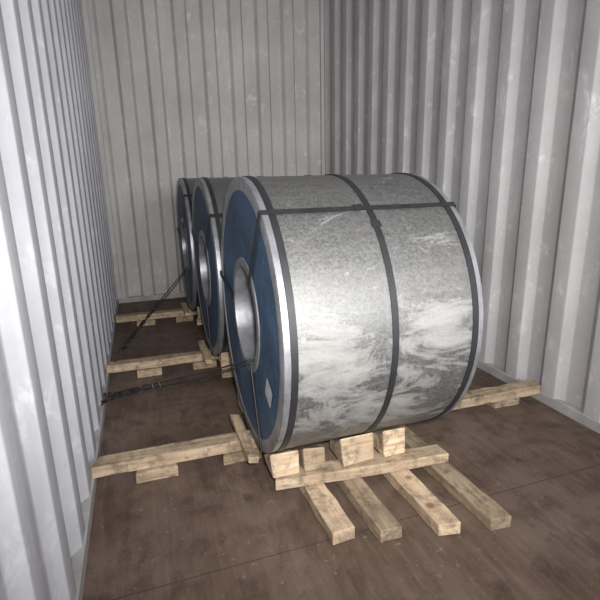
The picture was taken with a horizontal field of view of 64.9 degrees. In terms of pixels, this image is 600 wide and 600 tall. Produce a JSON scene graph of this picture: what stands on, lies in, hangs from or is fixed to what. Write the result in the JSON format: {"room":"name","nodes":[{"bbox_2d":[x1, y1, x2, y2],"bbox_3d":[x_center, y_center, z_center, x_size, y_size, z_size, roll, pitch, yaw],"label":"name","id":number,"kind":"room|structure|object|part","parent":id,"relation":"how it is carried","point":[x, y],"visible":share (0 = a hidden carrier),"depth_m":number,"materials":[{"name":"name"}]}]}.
{"room":"shipping container interior","nodes":[
{"label":"shipping container interior","id":0,"kind":"room"},
{"bbox_2d":[0,0,116,599],"bbox_3d":[-1.020,-0.750,1.888,0.036,3.060,5.900,-6,15,-18],"label":"wall","id":1,"kind":"structure","parent":0,"point":[58,295],"depth_m":1.52,"materials":[{"name":"metal"}]},
{"bbox_2d":[71,299,118,599],"bbox_3d":[-0.983,0.702,2.272,0.038,0.055,5.900,-6,15,-18],"label":"baseboard","id":2,"kind":"structure","parent":1,"relation":"attached to","point":[79,558],"depth_m":1.81,"materials":[{"name":"grey metal"}]},
{"bbox_2d":[87,0,320,297],"bbox_3d":[-0.852,-1.567,4.985,2.350,3.060,0.055,-6,15,-18],"label":"wall","id":3,"kind":"structure","parent":0,"point":[186,88],"depth_m":4.85,"materials":[{"name":"metal"}]},
{"bbox_2d":[81,0,121,298],"bbox_3d":[-1.924,-1.466,4.576,0.050,3.005,0.050,-6,15,-18],"label":"trim","id":4,"kind":"structure","parent":3,"relation":"attached to","point":[84,7],"depth_m":4.54,"materials":[{"name":"paint"}]},
{"bbox_2d":[118,292,185,302],"bbox_3d":[-0.817,-0.111,5.352,2.334,0.055,0.038,-6,15,-18],"label":"baseboard","id":5,"kind":"structure","parent":3,"relation":"attached to","point":[181,294],"depth_m":5.08,"materials":[{"name":"grey metal"}]},
{"bbox_2d":[320,0,324,174],"bbox_3d":[0.255,-1.699,5.289,0.040,3.005,0.040,-6,15,-18],"label":"trim","id":6,"kind":"structure","parent":3,"relation":"attached to","point":[322,110],"depth_m":5.12,"materials":[{"name":"paint"}]},
{"bbox_2d":[82,297,599,599],"bbox_3d":[0.130,0.617,2.675,2.470,0.030,5.960,-6,15,-18],"label":"floor","id":7,"kind":"structure","parent":0,"point":[211,516],"depth_m":1.81,"materials":[{"name":"brown wood"}]},
{"bbox_2d":[114,302,202,326],"bbox_3d":[-0.522,0.018,4.478,2.335,0.235,1.014,-6,15,-18],"label":"timber skid","id":8,"kind":"object","parent":7,"relation":"on","point":[185,314],"visible":0.14,"depth_m":4.21,"materials":[{"name":"brown wood"}]},
{"bbox_2d":[122,267,186,349],"bbox_3d":[-1.135,0.032,3.908,0.066,0.496,0.939,7,17,28],"label":"wire","id":9,"kind":"object","parent":8,"relation":"attached to","point":[142,323],"visible":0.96,"depth_m":3.77,"materials":[{"name":"black metal"}]},
{"bbox_3d":[-1.044,0.078,4.292,0.049,0.030,0.414,-6,15,-18],"label":"rail","id":10,"kind":"part","parent":8,"relation":"part of","materials":[{"name":"brown wood"}]},
{"bbox_2d":[177,178,199,310],"bbox_3d":[-0.659,-0.518,4.293,0.784,1.164,1.164,-6,15,-18],"label":"coil","id":11,"kind":"object","parent":8,"relation":"on","point":[185,186],"visible":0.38,"depth_m":3.94,"materials":[{"name":"metal"}]},
{"bbox_2d":[106,336,233,377],"bbox_3d":[-0.147,0.293,3.404,2.338,0.235,1.018,-6,15,-18],"label":"timber skid","id":12,"kind":"object","parent":7,"relation":"on","point":[201,359],"visible":0.09,"depth_m":3.13,"materials":[{"name":"brown wood"}]},
{"bbox_3d":[-0.651,0.351,3.220,0.050,0.030,0.411,-6,15,-18],"label":"rail","id":13,"kind":"part","parent":12,"relation":"part of","materials":[{"name":"brown wood"}]},
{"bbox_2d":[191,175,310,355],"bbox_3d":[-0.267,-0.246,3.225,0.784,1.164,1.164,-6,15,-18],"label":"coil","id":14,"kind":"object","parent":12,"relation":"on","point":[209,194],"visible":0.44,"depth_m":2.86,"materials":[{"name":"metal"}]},
{"bbox_2d":[91,379,540,544],"bbox_3d":[0.221,0.587,2.255,2.096,0.235,1.306,1,15,9],"label":"timber skid","id":15,"kind":"object","parent":7,"relation":"on","point":[390,452],"visible":0.59,"depth_m":1.95,"materials":[{"name":"brown wood"}]},
{"bbox_2d":[101,359,253,404],"bbox_3d":[-0.604,0.401,2.267,1.009,0.397,0.114,4,16,20],"label":"wire","id":16,"kind":"object","parent":15,"relation":"attached to","point":[151,385],"visible":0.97,"depth_m":2.28,"materials":[{"name":"black metal"}]},
{"bbox_3d":[-0.259,0.624,2.154,0.049,0.030,0.414,-6,15,-18],"label":"rail","id":17,"kind":"part","parent":15,"relation":"part of","materials":[{"name":"brown wood"}]},
{"bbox_2d":[220,173,482,452],"bbox_3d":[0.126,0.026,2.158,0.784,1.164,1.164,-6,15,-18],"label":"coil","id":18,"kind":"object","parent":15,"relation":"on","point":[355,301],"visible":1,"depth_m":1.68,"materials":[{"name":"metal"}]},
{"bbox_2d":[105,333,597,599],"bbox_3d":[0.228,0.674,2.391,2.350,0.001,3.753,-6,15,-18],"label":"floor seam","id":19,"kind":"structure","parent":7,"relation":"attached to","point":[202,333],"depth_m":1.68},
{"bbox_2d":[324,0,599,421],"bbox_3d":[1.237,-0.990,2.621,0.036,3.060,5.900,-6,15,-18],"label":"wall","id":20,"kind":"structure","parent":0,"point":[495,104],"depth_m":2.80,"materials":[{"name":"metal"}]},
{"bbox_2d":[477,360,599,433],"bbox_3d":[1.261,0.464,3.001,0.038,0.055,5.900,-6,15,-18],"label":"baseboard","id":21,"kind":"structure","parent":20,"relation":"attached to","point":[561,406],"depth_m":2.58,"materials":[{"name":"grey metal"}]}
]}

